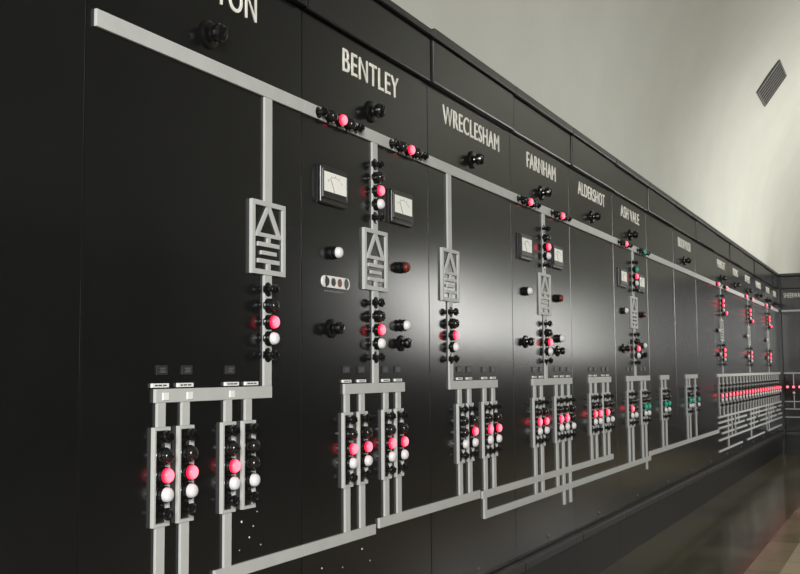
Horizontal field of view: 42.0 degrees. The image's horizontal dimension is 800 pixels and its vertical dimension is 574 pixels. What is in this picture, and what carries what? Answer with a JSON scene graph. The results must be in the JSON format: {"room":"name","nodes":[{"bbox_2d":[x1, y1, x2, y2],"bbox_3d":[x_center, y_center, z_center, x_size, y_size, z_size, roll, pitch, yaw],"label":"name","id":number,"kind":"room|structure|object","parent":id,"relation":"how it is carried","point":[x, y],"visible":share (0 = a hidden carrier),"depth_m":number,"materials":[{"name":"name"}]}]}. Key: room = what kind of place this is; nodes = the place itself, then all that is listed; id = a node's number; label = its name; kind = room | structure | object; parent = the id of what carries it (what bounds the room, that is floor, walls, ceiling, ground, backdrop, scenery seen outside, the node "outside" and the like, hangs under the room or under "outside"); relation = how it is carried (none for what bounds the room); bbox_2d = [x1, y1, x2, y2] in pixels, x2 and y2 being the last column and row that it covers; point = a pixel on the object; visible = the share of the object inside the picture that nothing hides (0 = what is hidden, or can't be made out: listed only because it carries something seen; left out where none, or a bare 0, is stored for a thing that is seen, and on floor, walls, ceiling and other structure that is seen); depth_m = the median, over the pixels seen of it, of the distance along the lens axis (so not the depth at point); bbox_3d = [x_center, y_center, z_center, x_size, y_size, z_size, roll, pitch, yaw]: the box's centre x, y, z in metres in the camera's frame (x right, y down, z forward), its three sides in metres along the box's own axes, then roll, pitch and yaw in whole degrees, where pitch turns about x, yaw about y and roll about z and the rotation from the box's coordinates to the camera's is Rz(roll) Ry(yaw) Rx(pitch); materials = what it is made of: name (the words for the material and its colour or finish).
{"room":"electrical room","nodes":[
{"label":"electrical room","id":0,"kind":"room"},
{"bbox_2d":[391,0,799,273],"bbox_3d":[5.640,-2.376,9.143,6.280,3.140,29.000,-3,-5,26],"label":"wall","id":1,"kind":"structure","parent":0,"point":[667,88],"depth_m":9.39,"materials":[{"name":"white paint"}]},
{"bbox_2d":[756,59,786,106],"bbox_3d":[4.386,-2.408,12.328,0.294,0.377,0.720,-3,-5,26],"label":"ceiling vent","id":2,"kind":"object","parent":1,"relation":"in","point":[776,76],"visible":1,"depth_m":12.30,"materials":[{"name":"grey metal"}]},
{"bbox_2d":[598,452,799,573],"bbox_3d":[5.673,1.959,8.789,6.280,0.100,29.000,-3,-5,26],"label":"floor","id":3,"kind":"structure","parent":0,"point":[752,526],"depth_m":7.80,"materials":[{"name":"tile"}]},
{"bbox_2d":[76,0,306,573],"bbox_3d":[-0.596,0.150,2.952,0.250,2.651,1.000,-3,-5,26],"label":"control panel","id":4,"kind":"object","parent":3,"relation":"on","point":[189,423],"visible":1,"depth_m":2.86,"materials":[{"name":"black metal"}]},
{"bbox_2d":[156,485,173,503],"bbox_3d":[-0.605,0.536,2.693,0.041,0.047,0.047,-3,-5,26],"label":"lamp","id":5,"kind":"object","parent":4,"relation":"attached to","point":[164,494],"depth_m":2.68,"materials":[{"name":"glass"}]},
{"bbox_2d":[156,466,173,484],"bbox_3d":[-0.606,0.488,2.697,0.041,0.047,0.047,-3,-5,26],"label":"lamp","id":6,"kind":"object","parent":4,"relation":"on","point":[164,475],"depth_m":2.68,"materials":[{"name":"red"}]},
{"bbox_2d":[156,447,174,464],"bbox_3d":[-0.606,0.438,2.701,0.041,0.047,0.047,-3,-5,26],"label":"lamp","id":7,"kind":"object","parent":4,"relation":"on","point":[164,455],"depth_m":2.69,"materials":[{"name":"glass"}]},
{"bbox_2d":[181,481,197,498],"bbox_3d":[-0.560,0.544,2.784,0.041,0.047,0.047,-3,-5,26],"label":"lamp","id":8,"kind":"object","parent":4,"relation":"attached to","point":[189,490],"depth_m":2.77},
{"bbox_2d":[181,463,198,480],"bbox_3d":[-0.561,0.495,2.788,0.041,0.047,0.047,-3,-5,26],"label":"lamp","id":9,"kind":"object","parent":4,"relation":"on","point":[189,471],"depth_m":2.78,"materials":[{"name":"red"}]},
{"bbox_2d":[181,444,198,461],"bbox_3d":[-0.561,0.445,2.792,0.041,0.047,0.047,-3,-5,26],"label":"lamp","id":10,"kind":"object","parent":4,"relation":"on","point":[189,452],"depth_m":2.78,"materials":[{"name":"glass"}]},
{"bbox_2d":[200,20,227,48],"bbox_3d":[-0.521,-0.723,2.972,0.060,0.082,0.082,-3,-5,26],"label":"switch","id":11,"kind":"object","parent":4,"relation":"attached to","point":[212,32],"depth_m":2.96,"materials":[{"name":"plastic"}]},
{"bbox_2d":[224,475,240,490],"bbox_3d":[-0.474,0.557,2.960,0.041,0.047,0.047,-3,-5,26],"label":"lamp","id":12,"kind":"object","parent":4,"relation":"attached to","point":[231,482],"depth_m":2.95,"materials":[{"name":"glass"}]},
{"bbox_2d":[224,457,240,473],"bbox_3d":[-0.475,0.508,2.964,0.041,0.047,0.047,-3,-5,26],"label":"lamp","id":13,"kind":"object","parent":4,"relation":"on","point":[232,465],"depth_m":2.95,"materials":[{"name":"red"}]},
{"bbox_2d":[225,440,240,455],"bbox_3d":[-0.475,0.459,2.968,0.041,0.047,0.047,-3,-5,26],"label":"lamp","id":14,"kind":"object","parent":4,"relation":"on","point":[232,448],"depth_m":2.95,"materials":[{"name":"plastic"}]},
{"bbox_2d":[245,472,259,487],"bbox_3d":[-0.430,0.564,3.050,0.041,0.047,0.047,-3,-5,26],"label":"lamp","id":15,"kind":"object","parent":4,"relation":"attached to","point":[252,479],"depth_m":3.04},
{"bbox_2d":[245,455,259,470],"bbox_3d":[-0.430,0.515,3.054,0.041,0.047,0.047,-3,-5,26],"label":"lamp","id":16,"kind":"object","parent":4,"relation":"on","point":[252,462],"depth_m":3.04,"materials":[{"name":"plastic"}]},
{"bbox_2d":[245,438,260,453],"bbox_3d":[-0.431,0.466,3.058,0.041,0.047,0.047,-3,-5,26],"label":"lamp","id":17,"kind":"object","parent":4,"relation":"on","point":[252,445],"depth_m":3.05,"materials":[{"name":"plastic"}]},
{"bbox_2d":[263,331,279,345],"bbox_3d":[-0.388,0.157,3.175,0.041,0.047,0.047,-3,-5,26],"label":"lamp","id":18,"kind":"object","parent":4,"relation":"attached to","point":[270,338],"depth_m":3.16,"materials":[{"name":"plastic"}]},
{"bbox_2d":[263,315,279,329],"bbox_3d":[-0.388,0.107,3.179,0.041,0.047,0.047,-3,-5,26],"label":"lamp","id":19,"kind":"object","parent":4,"relation":"on","point":[270,322],"depth_m":3.17,"materials":[{"name":"red"}]},
{"bbox_2d":[263,298,279,313],"bbox_3d":[-0.388,0.057,3.183,0.041,0.047,0.047,-3,-5,26],"label":"lamp","id":20,"kind":"object","parent":4,"relation":"on","point":[270,305],"depth_m":3.17,"materials":[{"name":"plastic"}]},
{"bbox_2d":[299,0,433,573],"bbox_3d":[-0.157,0.220,3.848,0.250,2.651,1.000,-3,-5,26],"label":"control panel","id":21,"kind":"object","parent":3,"relation":"on","point":[367,507],"visible":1,"depth_m":3.77,"materials":[{"name":"black metal"}]},
{"bbox_2d":[325,110,337,123],"bbox_3d":[-0.232,-0.584,3.566,0.041,0.047,0.047,-3,-5,26],"label":"lamp","id":22,"kind":"object","parent":21,"relation":"attached to","point":[332,116],"depth_m":3.55,"materials":[{"name":"plastic"}]},
{"bbox_2d":[327,319,344,337],"bbox_3d":[-0.212,0.140,3.539,0.048,0.066,0.066,-3,-5,26],"label":"switch","id":23,"kind":"object","parent":21,"relation":"attached to","point":[334,327],"depth_m":3.53,"materials":[{"name":"plastic"}]},
{"bbox_2d":[329,246,343,259],"bbox_3d":[-0.215,-0.118,3.566,0.041,0.047,0.047,-3,-5,26],"label":"lamp","id":24,"kind":"object","parent":21,"relation":"attached to","point":[335,252],"depth_m":3.55,"materials":[{"name":"plastic"}]},
{"bbox_2d":[335,114,347,127],"bbox_3d":[-0.204,-0.580,3.625,0.041,0.047,0.047,-3,-5,26],"label":"lamp","id":25,"kind":"object","parent":21,"relation":"attached to","point":[342,120],"depth_m":3.61,"materials":[{"name":"red"}]},
{"bbox_2d":[344,118,356,130],"bbox_3d":[-0.175,-0.575,3.683,0.041,0.047,0.047,-3,-5,26],"label":"lamp","id":26,"kind":"object","parent":21,"relation":"attached to","point":[351,124],"depth_m":3.67,"materials":[{"name":"plastic"}]},
{"bbox_2d":[345,456,357,469],"bbox_3d":[-0.166,0.606,3.590,0.041,0.047,0.047,-3,-5,26],"label":"lamp","id":27,"kind":"object","parent":21,"relation":"attached to","point":[351,463],"depth_m":3.58,"materials":[{"name":"glass"}]},
{"bbox_2d":[345,442,357,455],"bbox_3d":[-0.166,0.557,3.594,0.041,0.047,0.047,-3,-5,26],"label":"lamp","id":28,"kind":"object","parent":21,"relation":"on","point":[351,448],"depth_m":3.58,"materials":[{"name":"red"}]},
{"bbox_2d":[345,427,357,440],"bbox_3d":[-0.167,0.508,3.598,0.041,0.047,0.047,-3,-5,26],"label":"lamp","id":29,"kind":"object","parent":21,"relation":"on","point":[351,434],"depth_m":3.59,"materials":[{"name":"plastic"}]},
{"bbox_2d":[360,440,372,452],"bbox_3d":[-0.118,0.565,3.692,0.041,0.047,0.047,-3,-5,26],"label":"lamp","id":30,"kind":"object","parent":21,"relation":"on","point":[366,446],"depth_m":3.68,"materials":[{"name":"red"}]},
{"bbox_2d":[360,426,372,438],"bbox_3d":[-0.118,0.515,3.696,0.041,0.047,0.047,-3,-5,26],"label":"lamp","id":31,"kind":"object","parent":21,"relation":"on","point":[366,432],"depth_m":3.68,"materials":[{"name":"plastic"}]},
{"bbox_2d":[361,454,372,466],"bbox_3d":[-0.117,0.614,3.688,0.041,0.047,0.047,-3,-5,26],"label":"lamp","id":32,"kind":"object","parent":21,"relation":"attached to","point":[366,460],"depth_m":3.67,"materials":[{"name":"glass"}]},
{"bbox_2d":[366,101,385,122],"bbox_3d":[-0.083,-0.653,3.868,0.060,0.082,0.082,-3,-5,26],"label":"switch","id":33,"kind":"object","parent":21,"relation":"attached to","point":[374,110],"depth_m":3.85,"materials":[{"name":"plastic"}]},
{"bbox_2d":[371,198,384,210],"bbox_3d":[-0.077,-0.306,3.859,0.041,0.047,0.047,-3,-5,26],"label":"lamp","id":34,"kind":"object","parent":21,"relation":"attached to","point":[377,204],"depth_m":3.85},
{"bbox_2d":[371,185,384,196],"bbox_3d":[-0.077,-0.356,3.863,0.041,0.047,0.047,-3,-5,26],"label":"lamp","id":35,"kind":"object","parent":21,"relation":"on","point":[376,190],"depth_m":3.85,"materials":[{"name":"red"}]},
{"bbox_2d":[371,171,384,183],"bbox_3d":[-0.077,-0.406,3.867,0.041,0.047,0.047,-3,-5,26],"label":"lamp","id":36,"kind":"object","parent":21,"relation":"on","point":[377,177],"depth_m":3.85,"materials":[{"name":"plastic"}]},
{"bbox_2d":[372,337,385,349],"bbox_3d":[-0.073,0.207,3.817,0.041,0.047,0.047,-3,-5,26],"label":"lamp","id":37,"kind":"object","parent":21,"relation":"attached to","point":[378,343],"depth_m":3.81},
{"bbox_2d":[372,324,385,335],"bbox_3d":[-0.073,0.157,3.821,0.041,0.047,0.047,-3,-5,26],"label":"lamp","id":38,"kind":"object","parent":21,"relation":"on","point":[377,329],"depth_m":3.81,"materials":[{"name":"red"}]},
{"bbox_2d":[372,310,385,322],"bbox_3d":[-0.073,0.107,3.825,0.041,0.047,0.047,-3,-5,26],"label":"lamp","id":39,"kind":"object","parent":21,"relation":"on","point":[378,316],"depth_m":3.81,"materials":[{"name":"plastic"}]},
{"bbox_2d":[385,437,395,448],"bbox_3d":[-0.035,0.579,3.862,0.041,0.047,0.047,-3,-5,26],"label":"lamp","id":40,"kind":"object","parent":21,"relation":"on","point":[390,443],"depth_m":3.85,"materials":[{"name":"red"}]},
{"bbox_2d":[385,423,395,435],"bbox_3d":[-0.035,0.529,3.866,0.041,0.047,0.047,-3,-5,26],"label":"lamp","id":41,"kind":"object","parent":21,"relation":"on","point":[390,429],"depth_m":3.85,"materials":[{"name":"plastic"}]},
{"bbox_2d":[385,450,396,462],"bbox_3d":[-0.034,0.627,3.858,0.041,0.047,0.047,-3,-5,26],"label":"lamp","id":42,"kind":"object","parent":21,"relation":"attached to","point":[390,456],"depth_m":3.85,"materials":[{"name":"glass"}]},
{"bbox_2d":[397,141,407,152],"bbox_3d":[0.009,-0.546,4.059,0.041,0.047,0.047,-3,-5,26],"label":"lamp","id":43,"kind":"object","parent":21,"relation":"attached to","point":[403,147],"depth_m":4.05,"materials":[{"name":"plastic"}]},
{"bbox_2d":[397,435,408,447],"bbox_3d":[0.012,0.586,3.956,0.041,0.047,0.047,-3,-5,26],"label":"lamp","id":44,"kind":"object","parent":21,"relation":"on","point":[402,441],"depth_m":3.94,"materials":[{"name":"red"}]},
{"bbox_2d":[397,422,408,433],"bbox_3d":[0.011,0.536,3.960,0.041,0.047,0.047,-3,-5,26],"label":"lamp","id":45,"kind":"object","parent":21,"relation":"on","point":[402,428],"depth_m":3.95,"materials":[{"name":"plastic"}]},
{"bbox_2d":[398,448,408,460],"bbox_3d":[0.012,0.635,3.952,0.041,0.047,0.047,-3,-5,26],"label":"lamp","id":46,"kind":"object","parent":21,"relation":"attached to","point":[403,454],"depth_m":3.94,"materials":[{"name":"glass"}]},
{"bbox_2d":[398,319,410,331],"bbox_3d":[0.021,0.148,4.026,0.041,0.047,0.047,-3,-5,26],"label":"lamp","id":47,"kind":"object","parent":21,"relation":"on","point":[404,325],"depth_m":4.01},
{"bbox_2d":[398,262,410,273],"bbox_3d":[0.020,-0.076,4.045,0.041,0.047,0.047,-3,-5,26],"label":"lamp","id":48,"kind":"object","parent":21,"relation":"attached to","point":[403,267],"depth_m":4.03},
{"bbox_2d":[398,335,411,350],"bbox_3d":[0.024,0.217,4.019,0.045,0.062,0.062,-3,-5,26],"label":"switch","id":49,"kind":"object","parent":21,"relation":"attached to","point":[404,342],"depth_m":4.01,"materials":[{"name":"plastic"}]},
{"bbox_2d":[404,144,414,155],"bbox_3d":[0.039,-0.541,4.120,0.041,0.047,0.047,-3,-5,26],"label":"lamp","id":50,"kind":"object","parent":21,"relation":"attached to","point":[410,151],"depth_m":4.11,"materials":[{"name":"red"}]},
{"bbox_2d":[412,148,421,158],"bbox_3d":[0.068,-0.536,4.179,0.041,0.047,0.047,-3,-5,26],"label":"lamp","id":51,"kind":"object","parent":21,"relation":"attached to","point":[418,152],"depth_m":4.16,"materials":[{"name":"plastic"}]},
{"bbox_2d":[425,28,524,573],"bbox_3d":[0.282,0.282,4.744,0.250,2.665,1.000,-3,-5,26],"label":"control panel","id":52,"kind":"object","parent":3,"relation":"on","point":[470,116],"visible":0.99,"depth_m":4.67,"materials":[{"name":"black metal"}]},
{"bbox_2d":[448,342,459,352],"bbox_3d":[0.234,0.256,4.443,0.041,0.047,0.047,-3,-5,26],"label":"lamp","id":53,"kind":"object","parent":52,"relation":"attached to","point":[453,347],"depth_m":4.43,"materials":[{"name":"plastic"}]},
{"bbox_2d":[448,330,459,340],"bbox_3d":[0.233,0.206,4.447,0.041,0.047,0.047,-3,-5,26],"label":"lamp","id":54,"kind":"object","parent":52,"relation":"on","point":[453,335],"depth_m":4.43,"materials":[{"name":"red"}]},
{"bbox_2d":[448,318,459,328],"bbox_3d":[0.233,0.156,4.451,0.041,0.047,0.047,-3,-5,26],"label":"lamp","id":55,"kind":"object","parent":52,"relation":"on","point":[453,323],"depth_m":4.44,"materials":[{"name":"plastic"}]},
{"bbox_2d":[459,415,468,425],"bbox_3d":[0.277,0.578,4.502,0.041,0.047,0.047,-3,-5,26],"label":"lamp","id":56,"kind":"object","parent":52,"relation":"on","point":[463,420],"depth_m":4.49,"materials":[{"name":"plastic"}]},
{"bbox_2d":[460,438,468,448],"bbox_3d":[0.278,0.677,4.494,0.041,0.047,0.047,-3,-5,26],"label":"lamp","id":57,"kind":"object","parent":52,"relation":"attached to","point":[464,443],"depth_m":4.48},
{"bbox_2d":[460,427,468,437],"bbox_3d":[0.277,0.628,4.498,0.041,0.047,0.047,-3,-5,26],"label":"lamp","id":58,"kind":"object","parent":52,"relation":"on","point":[464,432],"depth_m":4.48,"materials":[{"name":"plastic"}]},
{"bbox_2d":[469,437,478,447],"bbox_3d":[0.326,0.685,4.593,0.041,0.047,0.047,-3,-5,26],"label":"lamp","id":59,"kind":"object","parent":52,"relation":"attached to","point":[473,442],"depth_m":4.58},
{"bbox_2d":[469,426,478,436],"bbox_3d":[0.326,0.636,4.597,0.041,0.047,0.047,-3,-5,26],"label":"lamp","id":60,"kind":"object","parent":52,"relation":"on","point":[473,431],"depth_m":4.58,"materials":[{"name":"red"}]},
{"bbox_2d":[469,414,478,424],"bbox_3d":[0.325,0.586,4.601,0.041,0.047,0.047,-3,-5,26],"label":"lamp","id":61,"kind":"object","parent":52,"relation":"on","point":[473,419],"depth_m":4.59,"materials":[{"name":"plastic"}]},
{"bbox_2d":[469,151,484,168],"bbox_3d":[0.356,-0.583,4.764,0.060,0.082,0.082,-3,-5,26],"label":"switch","id":62,"kind":"object","parent":52,"relation":"attached to","point":[475,159],"depth_m":4.75,"materials":[{"name":"plastic"}]},
{"bbox_2d":[484,413,493,422],"bbox_3d":[0.406,0.599,4.767,0.041,0.047,0.047,-3,-5,26],"label":"lamp","id":63,"kind":"object","parent":52,"relation":"on","point":[488,417],"depth_m":4.75,"materials":[{"name":"plastic"}]},
{"bbox_2d":[485,435,493,444],"bbox_3d":[0.407,0.698,4.758,0.041,0.047,0.047,-3,-5,26],"label":"lamp","id":64,"kind":"object","parent":52,"relation":"attached to","point":[489,439],"depth_m":4.74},
{"bbox_2d":[485,424,493,433],"bbox_3d":[0.407,0.649,4.763,0.041,0.047,0.047,-3,-5,26],"label":"lamp","id":65,"kind":"object","parent":52,"relation":"on","point":[489,428],"depth_m":4.75,"materials":[{"name":"red"}]},
{"bbox_2d":[493,433,501,442],"bbox_3d":[0.455,0.705,4.857,0.041,0.047,0.047,-3,-5,26],"label":"lamp","id":66,"kind":"object","parent":52,"relation":"attached to","point":[497,437],"depth_m":4.84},
{"bbox_2d":[493,423,501,432],"bbox_3d":[0.455,0.656,4.861,0.041,0.047,0.047,-3,-5,26],"label":"lamp","id":67,"kind":"object","parent":52,"relation":"on","point":[497,427],"depth_m":4.85,"materials":[{"name":"red"}]},
{"bbox_2d":[493,412,501,421],"bbox_3d":[0.455,0.607,4.865,0.041,0.047,0.047,-3,-5,26],"label":"lamp","id":68,"kind":"object","parent":52,"relation":"on","point":[497,416],"depth_m":4.85,"materials":[{"name":"plastic"}]},
{"bbox_2d":[508,86,582,573],"bbox_3d":[0.721,0.352,5.640,0.250,2.665,1.000,-3,-5,26],"label":"control panel","id":69,"kind":"object","parent":3,"relation":"on","point":[539,141],"visible":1,"depth_m":5.56,"materials":[{"name":"black metal"}]},
{"bbox_2d":[521,196,528,204],"bbox_3d":[0.642,-0.445,5.351,0.041,0.047,0.047,-3,-5,26],"label":"lamp","id":70,"kind":"object","parent":69,"relation":"attached to","point":[526,201],"depth_m":5.34,"materials":[{"name":"plastic"}]},
{"bbox_2d":[523,287,532,295],"bbox_3d":[0.660,0.021,5.351,0.041,0.047,0.047,-3,-5,26],"label":"lamp","id":71,"kind":"object","parent":69,"relation":"attached to","point":[527,291],"depth_m":5.34,"materials":[{"name":"plastic"}]},
{"bbox_2d":[523,335,534,347],"bbox_3d":[0.663,0.279,5.323,0.048,0.066,0.066,-3,-5,26],"label":"switch","id":72,"kind":"object","parent":69,"relation":"attached to","point":[527,341],"depth_m":5.31,"materials":[{"name":"plastic"}]},
{"bbox_2d":[525,198,532,206],"bbox_3d":[0.671,-0.440,5.409,0.041,0.047,0.047,-3,-5,26],"label":"lamp","id":73,"kind":"object","parent":69,"relation":"attached to","point":[530,203],"depth_m":5.40,"materials":[{"name":"red"}]},
{"bbox_2d":[530,200,536,208],"bbox_3d":[0.699,-0.436,5.467,0.041,0.047,0.047,-3,-5,26],"label":"lamp","id":74,"kind":"object","parent":69,"relation":"attached to","point":[534,201],"depth_m":5.45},
{"bbox_2d":[535,427,542,435],"bbox_3d":[0.719,0.747,5.394,0.041,0.047,0.047,-3,-5,26],"label":"lamp","id":75,"kind":"object","parent":69,"relation":"attached to","point":[538,431],"depth_m":5.38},
{"bbox_2d":[535,417,542,425],"bbox_3d":[0.718,0.698,5.399,0.041,0.047,0.047,-3,-5,26],"label":"lamp","id":76,"kind":"object","parent":69,"relation":"on","point":[538,421],"depth_m":5.38,"materials":[{"name":"red"}]},
{"bbox_2d":[535,408,542,416],"bbox_3d":[0.718,0.648,5.403,0.041,0.047,0.047,-3,-5,26],"label":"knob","id":77,"kind":"object","parent":69,"relation":"on","point":[538,412],"depth_m":5.39,"materials":[{"name":"plastic"}]},
{"bbox_2d":[539,185,551,199],"bbox_3d":[0.795,-0.513,5.660,0.060,0.082,0.082,-3,-5,26],"label":"switch","id":78,"kind":"object","parent":69,"relation":"attached to","point":[543,191],"depth_m":5.64,"materials":[{"name":"plastic"}]},
{"bbox_2d":[542,416,548,424],"bbox_3d":[0.767,0.706,5.497,0.041,0.047,0.047,-3,-5,26],"label":"lamp","id":79,"kind":"object","parent":69,"relation":"on","point":[545,420],"depth_m":5.48,"materials":[{"name":"red"}]},
{"bbox_2d":[542,407,548,415],"bbox_3d":[0.766,0.656,5.501,0.041,0.047,0.047,-3,-5,26],"label":"lamp","id":80,"kind":"object","parent":69,"relation":"on","point":[545,410],"depth_m":5.49,"materials":[{"name":"plastic"}]},
{"bbox_2d":[542,426,549,434],"bbox_3d":[0.767,0.755,5.493,0.041,0.047,0.047,-3,-5,26],"label":"lamp","id":81,"kind":"object","parent":69,"relation":"attached to","point":[546,430],"depth_m":5.48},
{"bbox_2d":[542,252,550,259],"bbox_3d":[0.798,-0.167,5.644,0.041,0.047,0.047,-3,-5,26],"label":"lamp","id":82,"kind":"object","parent":69,"relation":"attached to","point":[545,255],"depth_m":5.63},
{"bbox_2d":[542,243,550,250],"bbox_3d":[0.797,-0.217,5.648,0.041,0.047,0.047,-3,-5,26],"label":"lamp","id":83,"kind":"object","parent":69,"relation":"on","point":[545,246],"depth_m":5.63,"materials":[{"name":"red"}]},
{"bbox_2d":[542,234,550,241],"bbox_3d":[0.797,-0.267,5.652,0.041,0.047,0.047,-3,-5,26],"label":"lamp","id":84,"kind":"object","parent":69,"relation":"on","point":[545,237],"depth_m":5.64,"materials":[{"name":"plastic"}]},
{"bbox_2d":[544,347,552,355],"bbox_3d":[0.802,0.346,5.602,0.041,0.047,0.047,-3,-5,26],"label":"lamp","id":85,"kind":"object","parent":69,"relation":"attached to","point":[548,351],"depth_m":5.59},
{"bbox_2d":[544,338,552,345],"bbox_3d":[0.801,0.296,5.606,0.041,0.047,0.047,-3,-5,26],"label":"lamp","id":86,"kind":"object","parent":69,"relation":"on","point":[547,341],"depth_m":5.59,"materials":[{"name":"red"}]},
{"bbox_2d":[544,329,552,336],"bbox_3d":[0.801,0.246,5.610,0.041,0.047,0.047,-3,-5,26],"label":"lamp","id":87,"kind":"object","parent":69,"relation":"on","point":[547,332],"depth_m":5.60,"materials":[{"name":"plastic"}]},
{"bbox_2d":[554,210,561,218],"bbox_3d":[0.884,-0.406,5.843,0.041,0.047,0.047,-3,-5,26],"label":"lamp","id":88,"kind":"object","parent":69,"relation":"attached to","point":[559,215],"depth_m":5.83,"materials":[{"name":"plastic"}]},
{"bbox_2d":[555,294,563,302],"bbox_3d":[0.895,0.063,5.830,0.041,0.047,0.047,-3,-5,26],"label":"lamp","id":89,"kind":"object","parent":69,"relation":"attached to","point":[558,298],"depth_m":5.82,"materials":[{"name":"plastic"}]},
{"bbox_2d":[557,423,563,431],"bbox_3d":[0.881,0.773,5.726,0.041,0.047,0.047,-3,-5,26],"label":"lamp","id":90,"kind":"object","parent":69,"relation":"attached to","point":[560,427],"depth_m":5.71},
{"bbox_2d":[557,414,563,422],"bbox_3d":[0.881,0.724,5.730,0.041,0.047,0.047,-3,-5,26],"label":"lamp","id":91,"kind":"object","parent":69,"relation":"on","point":[560,418],"depth_m":5.72,"materials":[{"name":"red"}]},
{"bbox_2d":[557,405,563,413],"bbox_3d":[0.880,0.674,5.734,0.041,0.047,0.047,-3,-5,26],"label":"lamp","id":92,"kind":"object","parent":69,"relation":"on","point":[560,409],"depth_m":5.72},
{"bbox_2d":[556,334,564,342],"bbox_3d":[0.896,0.287,5.810,0.041,0.047,0.047,-3,-5,26],"label":"lamp","id":93,"kind":"object","parent":69,"relation":"on","point":[560,338],"depth_m":5.80,"materials":[{"name":"plastic"}]},
{"bbox_2d":[556,346,565,355],"bbox_3d":[0.898,0.356,5.804,0.045,0.062,0.062,-3,-5,26],"label":"switch","id":94,"kind":"object","parent":69,"relation":"attached to","point":[560,350],"depth_m":5.79,"materials":[{"name":"plastic"}]},
{"bbox_2d":[563,422,569,430],"bbox_3d":[0.929,0.781,5.824,0.041,0.047,0.047,-3,-5,26],"label":"lamp","id":95,"kind":"object","parent":69,"relation":"attached to","point":[566,426],"depth_m":5.81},
{"bbox_2d":[567,127,625,573],"bbox_3d":[1.160,0.422,6.535,0.250,2.665,1.000,-3,-5,26],"label":"control panel","id":96,"kind":"object","parent":3,"relation":"on","point":[591,171],"visible":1,"depth_m":6.45,"materials":[{"name":"black metal"}]},
{"bbox_2d":[590,210,600,222],"bbox_3d":[1.234,-0.443,6.555,0.060,0.082,0.082,-3,-5,26],"label":"switch","id":97,"kind":"object","parent":96,"relation":"attached to","point":[594,216],"depth_m":6.54,"materials":[{"name":"plastic"}]},
{"bbox_2d":[610,158,658,557],"bbox_3d":[1.599,0.492,7.431,0.250,2.665,1.000,-3,-5,26],"label":"control panel","id":98,"kind":"object","parent":3,"relation":"on","point":[629,197],"visible":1,"depth_m":7.35,"materials":[{"name":"black metal"}]},
{"bbox_2d":[622,344,629,352],"bbox_3d":[1.552,0.421,7.138,0.048,0.066,0.066,-3,-5,26],"label":"switch","id":99,"kind":"object","parent":98,"relation":"attached to","point":[625,348],"depth_m":7.12,"materials":[{"name":"plastic"}]},
{"bbox_2d":[629,229,638,240],"bbox_3d":[1.673,-0.373,7.451,0.060,0.082,0.082,-3,-5,26],"label":"switch","id":100,"kind":"object","parent":98,"relation":"attached to","point":[634,234],"depth_m":7.43,"materials":[{"name":"plastic"}]},
{"bbox_2d":[644,182,684,535],"bbox_3d":[2.031,0.562,8.330,0.235,2.665,1.000,-3,-5,26],"label":"control panel","id":101,"kind":"object","parent":3,"relation":"on","point":[660,215],"visible":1,"depth_m":8.25,"materials":[{"name":"black metal"}]},
{"bbox_2d":[672,201,705,518],"bbox_3d":[2.477,0.631,9.223,0.250,2.665,1.000,-3,-5,26],"label":"control panel","id":102,"kind":"object","parent":3,"relation":"on","point":[684,231],"visible":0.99,"depth_m":9.15,"materials":[{"name":"black metal"}]},
{"bbox_2d":[684,256,690,264],"bbox_3d":[2.551,-0.234,9.243,0.060,0.082,0.082,-3,-5,26],"label":"switch","id":103,"kind":"object","parent":102,"relation":"attached to","point":[688,260],"depth_m":9.22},
{"bbox_2d":[694,216,723,504],"bbox_3d":[2.909,0.702,10.122,0.235,2.665,1.000,-3,-5,26],"label":"control panel","id":104,"kind":"object","parent":3,"relation":"on","point":[704,244],"visible":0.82,"depth_m":10.05,"materials":[{"name":"black metal"}]},
{"bbox_2d":[712,229,738,492],"bbox_3d":[3.355,0.771,11.014,0.250,2.665,1.000,-3,-5,26],"label":"control panel","id":105,"kind":"object","parent":3,"relation":"on","point":[721,255],"visible":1,"depth_m":10.91,"materials":[{"name":"black metal"}]},
{"bbox_2d":[728,240,750,482],"bbox_3d":[3.794,0.841,11.910,0.250,2.665,1.000,-3,-5,26],"label":"control panel","id":106,"kind":"object","parent":3,"relation":"on","point":[735,263],"visible":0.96,"depth_m":11.85,"materials":[{"name":"black metal"}]},
{"bbox_2d":[741,249,761,474],"bbox_3d":[4.233,0.911,12.806,0.250,2.665,1.000,-3,-5,26],"label":"control panel","id":107,"kind":"object","parent":3,"relation":"on","point":[747,272],"visible":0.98,"depth_m":12.71,"materials":[{"name":"black metal"}]},
{"bbox_2d":[753,257,771,467],"bbox_3d":[4.672,0.981,13.702,0.250,2.665,1.000,-3,-5,26],"label":"control panel","id":108,"kind":"object","parent":3,"relation":"on","point":[758,277],"visible":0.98,"depth_m":13.64,"materials":[{"name":"black metal"}]},
{"bbox_2d":[763,264,779,460],"bbox_3d":[5.111,1.050,14.598,0.250,2.665,1.000,-3,-5,26],"label":"control panel","id":109,"kind":"object","parent":3,"relation":"on","point":[768,282],"visible":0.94,"depth_m":14.49,"materials":[{"name":"black metal"}]},
{"bbox_2d":[771,271,784,454],"bbox_3d":[5.481,1.109,15.353,0.250,2.665,0.687,-3,-5,26],"label":"control panel","id":110,"kind":"object","parent":3,"relation":"on","point":[775,275],"visible":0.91,"depth_m":15.29,"materials":[{"name":"black metal"}]},
{"bbox_2d":[777,274,786,451],"bbox_3d":[5.678,1.141,15.760,0.225,2.665,0.200,-3,-5,26],"label":"post","id":111,"kind":"object","parent":3,"relation":"on","point":[779,278],"visible":0.24,"depth_m":15.63,"materials":[{"name":"black metal"}]},
{"bbox_2d":[780,273,799,452],"bbox_3d":[6.222,1.113,15.468,1.000,2.665,0.250,-3,-5,26],"label":"control panel","id":112,"kind":"object","parent":3,"relation":"on","point":[790,282],"visible":1,"depth_m":15.58,"materials":[{"name":"black metal"}]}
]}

